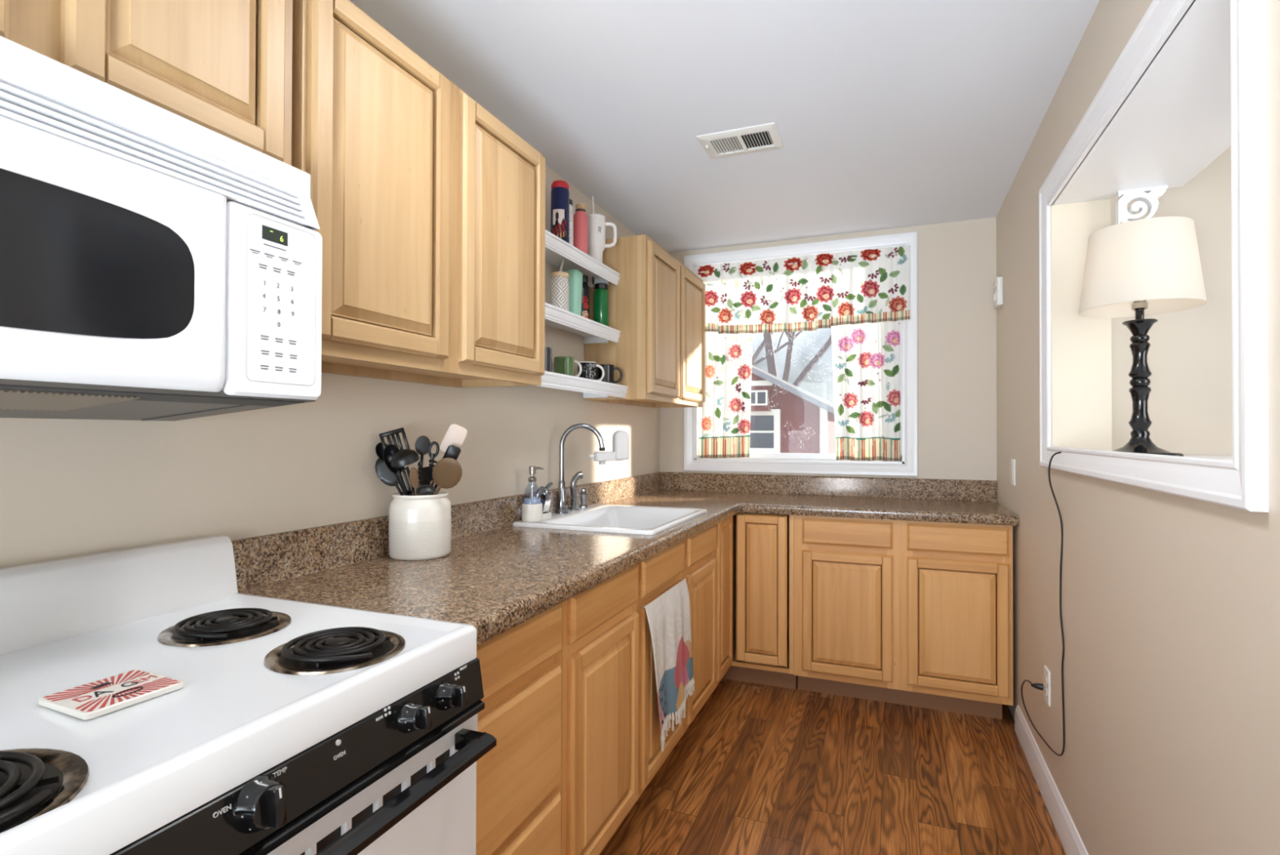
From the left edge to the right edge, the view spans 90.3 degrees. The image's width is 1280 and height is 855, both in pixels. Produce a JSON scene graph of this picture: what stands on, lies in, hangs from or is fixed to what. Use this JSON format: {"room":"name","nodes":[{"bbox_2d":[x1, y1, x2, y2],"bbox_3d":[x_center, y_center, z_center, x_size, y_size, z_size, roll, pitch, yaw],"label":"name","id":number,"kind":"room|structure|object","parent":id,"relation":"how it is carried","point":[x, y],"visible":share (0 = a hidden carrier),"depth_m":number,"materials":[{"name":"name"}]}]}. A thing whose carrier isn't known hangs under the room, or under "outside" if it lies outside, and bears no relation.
{"room":"kitchen","nodes":[
{"label":"kitchen","id":0,"kind":"room"},
{"bbox_2d":[0,164,659,568],"bbox_3d":[-1.553,0.063,-0.116,0.120,2.376,9.040,0,-1,22],"label":"wall","id":1,"kind":"structure","parent":0,"point":[69,487],"depth_m":1.51,"materials":[{"name":"beige paint"}]},
{"bbox_2d":[0,0,292,165],"bbox_3d":[-0.917,-0.680,0.878,0.323,0.428,0.761,0,-1,22],"label":"upper cabinet","id":2,"kind":"object","parent":1,"relation":"attached to","point":[224,67],"visible":0.57,"depth_m":0.99,"materials":[{"name":"brown wood"}]},
{"bbox_2d":[0,35,322,421],"bbox_3d":[-0.887,-0.239,0.854,0.399,0.444,0.762,0,-1,22],"label":"microwave","id":3,"kind":"object","parent":2,"relation":"attached to","point":[157,264],"visible":1,"depth_m":0.88,"materials":[{"name":"white plastic"}]},
{"bbox_2d":[291,0,545,387],"bbox_3d":[-0.607,-0.506,1.661,0.323,0.734,0.882,0,-1,22],"label":"upper cabinet","id":4,"kind":"object","parent":1,"relation":"attached to","point":[429,210],"visible":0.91,"depth_m":1.46,"materials":[{"name":"brown wood"}]},
{"bbox_2d":[535,370,627,397],"bbox_3d":[-0.326,-0.169,2.512,0.221,0.054,0.910,0,-1,22],"label":"wall shelf","id":5,"kind":"object","parent":1,"relation":"attached to","point":[590,388],"visible":0.6,"depth_m":2.50,"materials":[{"name":"white paint"}]},
{"bbox_2d":[544,346,551,372],"bbox_3d":[-0.374,-0.251,2.410,0.080,0.108,0.068,0,-1,22],"label":"mug","id":6,"kind":"object","parent":5,"relation":"on","point":[548,350],"visible":0.18,"depth_m":2.38,"materials":[{"name":"grey ceramic"}]},
{"bbox_2d":[554,355,573,376],"bbox_3d":[-0.309,-0.240,2.544,0.081,0.088,0.107,0,-1,22],"label":"mug","id":7,"kind":"object","parent":5,"relation":"on","point":[564,365],"visible":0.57,"depth_m":2.52,"materials":[{"name":"green ceramic"}]},
{"bbox_2d":[573,360,582,377],"bbox_3d":[-0.295,-0.243,2.637,0.117,0.096,0.072,0,-1,22],"label":"mug","id":8,"kind":"object","parent":5,"relation":"on","point":[578,375],"visible":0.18,"depth_m":2.62,"materials":[{"name":"white ceramic"}]},
{"bbox_2d":[577,361,604,381],"bbox_3d":[-0.219,-0.240,2.778,0.111,0.094,0.083,0,-1,22],"label":"mug","id":9,"kind":"object","parent":5,"relation":"on","point":[588,368],"visible":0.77,"depth_m":2.75,"materials":[{"name":"black ceramic"}]},
{"bbox_2d":[595,364,622,383],"bbox_3d":[-0.140,-0.237,2.851,0.115,0.090,0.080,0,-1,22],"label":"mug","id":10,"kind":"object","parent":5,"relation":"on","point":[608,368],"visible":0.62,"depth_m":2.83,"materials":[{"name":"black ceramic"}]},
{"bbox_2d":[544,302,620,343],"bbox_3d":[-0.343,-0.422,2.521,0.183,0.054,0.910,0,-1,22],"label":"wall shelf","id":11,"kind":"object","parent":1,"relation":"attached to","point":[593,331],"visible":0.53,"depth_m":2.63,"materials":[{"name":"white paint"}]},
{"bbox_2d":[550,259,568,311],"bbox_3d":[-0.321,-0.562,2.543,0.074,0.226,0.074,0,-1,22],"label":"tumbler","id":12,"kind":"object","parent":11,"relation":"on","point":[559,285],"visible":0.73,"depth_m":2.51,"materials":[{"name":"white ceramic"}]},
{"bbox_2d":[564,268,582,315],"bbox_3d":[-0.280,-0.554,2.661,0.068,0.213,0.068,0,-1,22],"label":"cup","id":13,"kind":"object","parent":11,"relation":"on","point":[575,277],"visible":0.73,"depth_m":2.63,"materials":[{"name":"green plastic"}]},
{"bbox_2d":[581,275,589,319],"bbox_3d":[-0.251,-0.554,2.773,0.064,0.216,0.064,0,-1,22],"label":"water bottle","id":14,"kind":"object","parent":11,"relation":"on","point":[585,288],"visible":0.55,"depth_m":2.75,"materials":[{"name":"black plastic"}]},
{"bbox_2d":[591,275,608,326],"bbox_3d":[-0.177,-0.561,2.861,0.070,0.231,0.092,0,-1,2],"label":"water bottle","id":15,"kind":"object","parent":11,"relation":"on","point":[601,294],"visible":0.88,"depth_m":2.84,"materials":[{"name":"green metal"}]},
{"bbox_2d":[545,229,620,287],"bbox_3d":[-0.343,-0.685,2.524,0.181,0.054,0.910,0,-1,22],"label":"wall shelf","id":16,"kind":"object","parent":1,"relation":"attached to","point":[557,250],"visible":0.32,"depth_m":2.62,"materials":[{"name":"white paint"}]},
{"bbox_2d":[551,180,569,243],"bbox_3d":[-0.321,-0.850,2.556,0.074,0.276,0.074,0,-1,22],"label":"water bottle","id":17,"kind":"object","parent":16,"relation":"on","point":[560,194],"visible":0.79,"depth_m":2.52,"materials":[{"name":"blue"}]},
{"bbox_2d":[568,198,573,245],"bbox_3d":[-0.314,-0.836,2.677,0.068,0.250,0.068,0,-1,22],"label":"water bottle","id":18,"kind":"object","parent":16,"relation":"on","point":[571,208],"visible":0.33,"depth_m":2.66,"materials":[{"name":"white metal"}]},
{"bbox_2d":[573,204,587,253],"bbox_3d":[-0.256,-0.833,2.735,0.062,0.247,0.062,0,-1,22],"label":"water bottle","id":19,"kind":"object","parent":16,"relation":"on","point":[580,221],"visible":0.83,"depth_m":2.71,"materials":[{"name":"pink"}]},
{"bbox_2d":[586,196,617,262],"bbox_3d":[-0.179,-0.874,2.859,0.136,0.330,0.092,0,-1,22],"label":"tumbler","id":20,"kind":"object","parent":16,"relation":"on","point":[597,224],"visible":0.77,"depth_m":2.83,"materials":[{"name":"white metal"}]},
{"bbox_2d":[231,471,996,590],"bbox_3d":[0.465,0.310,2.318,1.836,0.107,2.769,0,-1,22],"label":"backsplash","id":21,"kind":"structure","parent":1,"relation":"attached to","point":[260,560],"depth_m":2.36,"materials":[{"name":"brown stone"}]},
{"bbox_2d":[584,234,705,407],"bbox_3d":[0.064,-0.498,3.352,0.323,0.742,0.931,0,-1,22],"label":"upper cabinet","id":22,"kind":"object","parent":1,"relation":"attached to","point":[657,304],"visible":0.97,"depth_m":2.96,"materials":[{"name":"brown wood"}]},
{"bbox_2d":[349,0,1099,252],"bbox_3d":[0.403,-1.157,-0.880,4.320,0.060,9.040,0,-1,22],"label":"ceiling","id":23,"kind":"structure","parent":0,"point":[886,114],"depth_m":2.09,"materials":[{"name":"white paint"}]},
{"bbox_2d":[696,122,783,158],"bbox_3d":[0.385,-1.087,2.435,0.293,0.020,0.206,0,-1,22],"label":"ceiling vent","id":24,"kind":"object","parent":23,"relation":"in","point":[766,136],"visible":1,"depth_m":2.42,"materials":[{"name":"white plastic"}]},
{"bbox_2d":[659,217,996,479],"bbox_3d":[1.065,0.103,3.637,1.978,2.376,0.120,0,-1,22],"label":"wall","id":25,"kind":"structure","parent":0,"point":[957,264],"depth_m":3.35,"materials":[{"name":"beige paint"}]},
{"bbox_2d":[684,231,917,475],"bbox_3d":[0.898,-0.396,3.697,1.304,1.306,0.140,0,-1,22],"label":"window","id":26,"kind":"structure","parent":25,"relation":"in","point":[760,462],"depth_m":3.56,"materials":[{"name":"white paint"}]},
{"bbox_2d":[699,253,897,272],"bbox_3d":[0.886,-0.936,3.626,1.184,0.008,0.026,0,-1,22],"label":"curtain rod","id":27,"kind":"object","parent":26,"relation":"attached to","point":[893,253],"visible":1,"depth_m":3.58,"materials":[{"name":"white plastic"}]},
{"bbox_2d":[695,245,910,333],"bbox_3d":[0.886,-0.760,3.609,1.188,0.424,0.031,0,-1,22],"label":"curtain valance","id":28,"kind":"object","parent":27,"relation":"hanging from","point":[826,292],"visible":0.94,"depth_m":3.58,"materials":[{"name":"fabric"}]},
{"bbox_2d":[599,678,1066,854],"bbox_3d":[0.396,1.279,-0.901,4.320,0.060,9.040,0,-1,22],"label":"floor","id":29,"kind":"structure","parent":0,"point":[759,769],"depth_m":2.28,"materials":[{"name":"brown wood"}]},
{"bbox_2d":[0,534,496,854],"bbox_3d":[-0.701,0.712,0.862,0.735,0.980,0.773,0,-1,22],"label":"electric stove","id":30,"kind":"object","parent":29,"relation":"on","point":[293,726],"visible":1,"depth_m":0.89,"materials":[{"name":"white metal"}]},
{"bbox_2d":[0,747,89,832],"bbox_3d":[-0.645,0.342,0.559,0.244,0.005,0.244,0,-1,22],"label":"burner","id":31,"kind":"object","parent":30,"relation":"on","point":[57,800],"depth_m":0.59,"materials":[{"name":"black metal"}]},
{"bbox_2d":[38,669,183,719],"bbox_3d":[-0.681,0.341,0.824,0.115,0.010,0.115,0,-1,22],"label":"trivet","id":32,"kind":"object","parent":30,"relation":"on","point":[91,700],"visible":1,"depth_m":0.81,"materials":[{"name":"white ceramic"}]},
{"bbox_2d":[156,610,291,646],"bbox_3d":[-0.720,0.347,1.110,0.196,0.005,0.196,0,-1,22],"label":"burner","id":33,"kind":"object","parent":30,"relation":"on","point":[215,628],"depth_m":1.08,"materials":[{"name":"black metal"}]},
{"bbox_2d":[263,629,405,675],"bbox_3d":[-0.473,0.346,0.997,0.200,0.005,0.200,0,-1,22],"label":"burner","id":34,"kind":"object","parent":30,"relation":"on","point":[322,651],"depth_m":0.96,"materials":[{"name":"black metal"}]},
{"bbox_2d":[475,602,562,854],"bbox_3d":[-0.533,0.829,1.459,0.606,0.876,0.420,0,-1,22],"label":"base cabinet","id":35,"kind":"object","parent":29,"relation":"on","point":[518,780],"visible":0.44,"depth_m":1.35,"materials":[{"name":"brown wood"}]},
{"bbox_2d":[560,564,639,854],"bbox_3d":[-0.366,0.834,1.880,0.606,0.876,0.484,0,-1,22],"label":"base cabinet","id":36,"kind":"object","parent":29,"relation":"on","point":[600,624],"visible":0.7,"depth_m":1.71,"materials":[{"name":"brown wood"}]},
{"bbox_2d":[635,524,716,801],"bbox_3d":[-0.103,0.840,2.541,0.606,0.876,0.937,0,-1,22],"label":"base cabinet","id":37,"kind":"object","parent":29,"relation":"on","point":[693,559],"visible":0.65,"depth_m":2.36,"materials":[{"name":"brown wood"}]},
{"bbox_2d":[643,577,694,751],"bbox_3d":[0.114,0.806,2.210,0.038,0.490,0.470,0,-1,22],"label":"dish towel","id":38,"kind":"object","parent":37,"relation":"hanging from","point":[668,615],"visible":1,"depth_m":2.19,"materials":[{"name":"fabric"}]},
{"bbox_2d":[713,511,797,690],"bbox_3d":[0.370,0.849,3.345,0.893,0.876,0.904,0,-1,22],"label":"base cabinet","id":39,"kind":"object","parent":29,"relation":"on","point":[754,552],"visible":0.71,"depth_m":3.11,"materials":[{"name":"brown wood"}]},
{"bbox_2d":[231,471,1018,645],"bbox_3d":[0.465,0.332,2.318,1.836,0.151,2.769,0,-1,22],"label":"countertop","id":40,"kind":"structure","parent":39,"relation":"on","point":[496,575],"depth_m":1.80,"materials":[{"name":"brown stone"}]},
{"bbox_2d":[388,490,451,560],"bbox_3d":[-0.615,0.269,1.782,0.166,0.174,0.166,0,-1,22],"label":"utensil canister","id":41,"kind":"object","parent":40,"relation":"on","point":[420,526],"visible":0.94,"depth_m":1.71,"materials":[{"name":"beige ceramic"}]},
{"bbox_2d":[374,457,404,495],"bbox_3d":[-0.649,0.212,1.770,0.169,0.268,0.018,0,-1,-6],"label":"spoon","id":42,"kind":"object","parent":41,"relation":"in","point":[384,474],"visible":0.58,"depth_m":1.76,"materials":[{"name":"black plastic"}]},
{"bbox_2d":[375,442,405,495],"bbox_3d":[-0.650,0.193,1.776,0.163,0.307,0.023,0,-1,-14],"label":"spoon","id":43,"kind":"object","parent":41,"relation":"in","point":[379,448],"visible":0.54,"depth_m":1.76,"materials":[{"name":"black plastic"}]},
{"bbox_2d":[383,444,407,495],"bbox_3d":[-0.644,0.195,1.762,0.124,0.302,0.022,0,-1,-22],"label":"spoon","id":44,"kind":"object","parent":41,"relation":"in","point":[389,447],"visible":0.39,"depth_m":1.75,"materials":[{"name":"black plastic"}]},
{"bbox_2d":[378,427,413,495],"bbox_3d":[-0.649,0.172,1.761,0.138,0.347,0.016,0,-1,-12],"label":"slotted turner","id":45,"kind":"object","parent":41,"relation":"in","point":[392,433],"visible":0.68,"depth_m":1.76,"materials":[{"name":"black plastic"}]},
{"bbox_2d":[395,466,413,495],"bbox_3d":[-0.623,0.226,1.751,0.029,0.238,0.094,0,-1,41],"label":"whisk","id":46,"kind":"object","parent":41,"relation":"in","point":[408,492],"visible":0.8,"depth_m":1.73,"materials":[{"name":"black plastic"}]},
{"bbox_2d":[390,448,419,495],"bbox_3d":[-0.626,0.201,1.753,0.075,0.289,0.133,0,-1,22],"label":"ladle","id":47,"kind":"object","parent":41,"relation":"in","point":[403,457],"visible":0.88,"depth_m":1.70,"materials":[{"name":"black plastic"}]},
{"bbox_2d":[408,466,419,495],"bbox_3d":[-0.605,0.225,1.744,0.024,0.239,0.077,0,-1,11],"label":"wooden spoon","id":48,"kind":"object","parent":41,"relation":"in","point":[413,476],"visible":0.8,"depth_m":1.72,"materials":[{"name":"brown wood"}]},
{"bbox_2d":[414,435,431,495],"bbox_3d":[-0.609,0.182,1.771,0.048,0.324,0.020,0,-1,1],"label":"spoon","id":49,"kind":"object","parent":41,"relation":"in","point":[422,442],"visible":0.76,"depth_m":1.77,"materials":[{"name":"black plastic"}]},
{"bbox_2d":[416,484,435,495],"bbox_3d":[-0.581,0.250,1.770,0.049,0.193,0.108,0,-1,1],"label":"spoon","id":50,"kind":"object","parent":41,"relation":"in","point":[430,489],"visible":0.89,"depth_m":1.74,"materials":[{"name":"grey plastic"}]},
{"bbox_2d":[417,459,437,488],"bbox_3d":[-0.593,0.215,1.749,0.060,0.260,0.124,0,-1,-34],"label":"server","id":51,"kind":"object","parent":41,"relation":"in","point":[424,473],"visible":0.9,"depth_m":1.73,"materials":[{"name":"black plastic"}]},
{"bbox_2d":[427,440,439,484],"bbox_3d":[-0.596,0.191,1.773,0.076,0.309,0.022,0,-1,22],"label":"whisk","id":52,"kind":"object","parent":41,"relation":"in","point":[433,455],"visible":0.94,"depth_m":1.76,"materials":[{"name":"black plastic"}]},
{"bbox_2d":[431,444,461,494],"bbox_3d":[-0.584,0.196,1.771,0.203,0.301,0.027,0,-1,27],"label":"slotted turner","id":53,"kind":"object","parent":41,"relation":"in","point":[453,451],"visible":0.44,"depth_m":1.73,"materials":[{"name":"black plastic"}]},
{"bbox_2d":[432,457,462,494],"bbox_3d":[-0.583,0.213,1.754,0.228,0.269,0.047,0,-1,31],"label":"wooden spoon","id":54,"kind":"object","parent":41,"relation":"in","point":[446,472],"visible":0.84,"depth_m":1.71,"materials":[{"name":"brown wood"}]},
{"bbox_2d":[430,423,467,485],"bbox_3d":[-0.579,0.167,1.765,0.207,0.358,0.030,0,-1,12],"label":"spatula","id":55,"kind":"object","parent":41,"relation":"in","point":[455,435],"visible":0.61,"depth_m":1.75,"materials":[{"name":"beige plastic"}]},
{"bbox_2d":[533,422,604,513],"bbox_3d":[-0.310,0.165,2.597,0.328,0.371,0.124,1,-1,-35],"label":"faucet","id":56,"kind":"object","parent":40,"relation":"on","point":[561,506],"visible":0.88,"depth_m":2.62,"materials":[{"name":"silver metal"}]},
{"bbox_2d":[588,430,629,464],"bbox_3d":[-0.131,0.130,2.651,0.163,0.243,0.068,0,-1,-15],"label":"water filter","id":57,"kind":"object","parent":56,"relation":"attached to","point":[620,438],"visible":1,"depth_m":2.63,"materials":[{"name":"white plastic"}]},
{"bbox_2d":[512,503,706,534],"bbox_3d":[-0.090,0.444,2.572,0.560,0.186,0.700,0,-1,22],"label":"sink","id":58,"kind":"object","parent":40,"relation":"in","point":[605,517],"visible":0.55,"depth_m":2.79,"materials":[{"name":"white ceramic"}]},
{"bbox_2d":[521,466,551,521],"bbox_3d":[-0.395,0.246,2.427,0.076,0.205,0.146,0,-1,22],"label":"soap dispenser","id":59,"kind":"object","parent":58,"relation":"on","point":[531,507],"visible":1,"depth_m":2.37,"materials":[{"name":"white ceramic"}]},
{"bbox_2d":[541,499,551,513],"bbox_3d":[-0.376,0.307,2.465,0.040,0.063,0.064,0,-1,22],"label":"dish scrubber","id":60,"kind":"object","parent":59,"relation":"in","point":[546,504],"visible":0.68,"depth_m":2.45,"materials":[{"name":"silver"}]},
{"bbox_2d":[568,471,582,510],"bbox_3d":[-0.279,0.269,2.755,0.056,0.166,0.042,0,-1,-23],"label":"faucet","id":61,"kind":"object","parent":58,"relation":"on","point":[573,503],"visible":1,"depth_m":2.74,"materials":[{"name":"silver metal"}]},
{"bbox_2d":[579,488,587,507],"bbox_3d":[-0.251,0.310,2.840,0.035,0.084,0.035,0,-1,44],"label":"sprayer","id":62,"kind":"object","parent":58,"relation":"on","point":[584,494],"visible":1,"depth_m":2.83,"materials":[{"name":"silver metal"}]},
{"bbox_2d":[794,515,1013,719],"bbox_3d":[1.272,0.849,3.154,0.922,0.876,0.584,0,-1,22],"label":"base cabinet","id":63,"kind":"object","parent":29,"relation":"on","point":[913,613],"visible":0.92,"depth_m":2.89,"materials":[{"name":"brown wood"}]},
{"bbox_2d":[995,0,1279,854],"bbox_3d":[0.264,0.060,-0.904,0.162,2.376,8.914,0,-1,22],"label":"wall","id":64,"kind":"structure","parent":0,"point":[1171,603],"depth_m":1.42,"materials":[{"name":"beige paint"}]},
{"bbox_2d":[992,276,1003,308],"bbox_3d":[1.760,-0.665,3.136,0.035,0.137,0.115,0,-1,22],"label":"thermostat","id":65,"kind":"object","parent":64,"relation":"attached to","point":[997,296],"visible":1,"depth_m":3.08,"materials":[{"name":"white plastic"}]},
{"bbox_2d":[1010,458,1015,485],"bbox_3d":[1.646,0.193,2.809,0.008,0.115,0.072,0,-1,22],"label":"light switch","id":66,"kind":"object","parent":64,"relation":"attached to","point":[1012,460],"visible":1,"depth_m":2.78,"materials":[{"name":"white plastic"}]},
{"bbox_2d":[1043,664,1050,706],"bbox_3d":[1.403,0.887,2.195,0.008,0.118,0.075,0,-1,22],"label":"wall outlet","id":67,"kind":"object","parent":64,"relation":"attached to","point":[1046,672],"visible":1,"depth_m":2.18,"materials":[{"name":"white plastic"}]},
{"bbox_2d":[1044,675,1047,695],"bbox_3d":[1.400,0.887,2.196,0.002,0.066,0.032,0,-1,22],"label":"receptacle","id":68,"kind":"object","parent":67,"relation":"attached to","point":[1045,676],"depth_m":2.20,"materials":[{"name":"white plastic"}]},
{"bbox_2d":[1014,704,1088,854],"bbox_3d":[0.069,1.191,-1.158,0.015,0.110,8.320,0,-1,22],"label":"baseboard","id":69,"kind":"structure","parent":64,"relation":"attached to","point":[1069,837],"depth_m":2.12,"materials":[{"name":"white paint"}]},
{"bbox_2d":[1050,198,1111,450],"bbox_3d":[1.229,-0.336,1.526,0.168,0.837,1.252,0,-1,22],"label":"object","id":70,"kind":"structure","parent":64,"relation":"attached to","point":[1082,346],"depth_m":2.11,"materials":[{"name":"beige paint"}]},
{"bbox_2d":[1115,185,1168,224],"bbox_3d":[1.575,-0.671,1.998,0.128,0.155,0.028,0,-1,22],"label":"corbel bracket","id":71,"kind":"object","parent":64,"relation":"attached to","point":[1149,196],"visible":0.85,"depth_m":1.99,"materials":[{"name":"white paint"}]},
{"bbox_2d":[1039,0,1268,511],"bbox_3d":[1.143,-0.355,1.561,0.028,0.961,1.392,0,-1,22],"label":"trim","id":72,"kind":"structure","parent":64,"relation":"attached to","point":[1242,482],"depth_m":0.97,"materials":[{"name":"white paint"}]},
{"bbox_2d":[1183,454,1232,459],"bbox_3d":[1.524,0.093,1.444,0.792,0.020,1.525,0,-1,22],"label":"trim","id":73,"kind":"structure","parent":64,"relation":"attached to","point":[1223,457],"depth_m":1.95,"materials":[{"name":"white paint"}]},
{"bbox_2d":[1021,216,1206,755],"bbox_3d":[1.433,0.237,2.030,0.460,1.620,0.628,0,-1,22],"label":"table lamp","id":74,"kind":"object","parent":73,"relation":"on","point":[1139,268],"depth_m":1.79,"materials":[{"name":"black"}]},
{"bbox_2d":[1131,299,1147,311],"bbox_3d":[1.459,-0.375,1.845,0.055,0.066,0.039,0,-1,22],"label":"socket","id":75,"kind":"object","parent":74,"relation":"attached to","point":[1139,305],"depth_m":1.84,"materials":[{"name":"beige metal"}]},
{"bbox_2d":[1051,0,1231,204],"bbox_3d":[1.266,-0.795,1.382,0.343,0.080,1.502,0,-1,22],"label":"ceiling","id":76,"kind":"structure","parent":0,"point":[1175,121],"depth_m":1.56,"materials":[{"name":"white paint"}]},
{"bbox_2d":[1110,146,1232,455],"bbox_3d":[2.592,0.092,1.897,2.100,2.376,0.100,0,-1,22],"label":"wall","id":77,"kind":"structure","parent":0,"point":[1189,357],"depth_m":2.14,"materials":[{"name":"beige paint"}]},
{"label":"outside","id":78,"kind":"structure","parent":0,"visible":0},
{"bbox_3d":[7.782,1.860,20.536,30.000,0.100,36.050,0,-1,22],"label":"ground","id":79,"kind":"structure","parent":78,"visible":0},
{"bbox_2d":[751,330,802,365],"bbox_3d":[2.963,-3.534,18.817,3.864,10.672,8.230,0,-1,-31],"label":"bare tree","id":80,"kind":"object","parent":79,"relation":"on","point":[762,345],"visible":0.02,"depth_m":18.70,"materials":[{"name":"grey plant"}]},
{"bbox_2d":[749,364,835,453],"bbox_3d":[0.969,0.064,11.907,5.700,3.300,5.350,0,-1,22],"label":"barn","id":81,"kind":"object","parent":79,"relation":"on","point":[785,417],"visible":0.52,"depth_m":8.85,"materials":[{"name":"red wood"}]},
{"bbox_2d":[763,331,831,386],"bbox_3d":[3.371,-2.792,14.809,5.821,9.115,4.017,0,-1,9],"label":"bare tree","id":82,"kind":"object","parent":79,"relation":"on","point":[771,360],"visible":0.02,"depth_m":15.37,"materials":[{"name":"grey plant"}]},
{"bbox_3d":[0.887,-0.621,3.667,1.150,0.008,0.008,0,-1,22],"label":"curtain rod","id":83,"kind":"object","parent":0,"visible":0},
{"bbox_2d":[698,331,752,457],"bbox_3d":[0.512,-0.224,3.811,0.331,0.819,0.040,0,-1,20],"label":"cafe curtain","id":84,"kind":"object","parent":83,"relation":"hanging from","point":[724,416],"visible":0.89,"depth_m":3.81,"materials":[{"name":"fabric"}]},
{"bbox_2d":[831,320,900,461],"bbox_3d":[1.246,-0.225,3.524,0.364,0.819,0.044,0,-1,22],"label":"cafe curtain","id":85,"kind":"object","parent":83,"relation":"hanging from","point":[866,357],"visible":0.94,"depth_m":3.51,"materials":[{"name":"fabric"}]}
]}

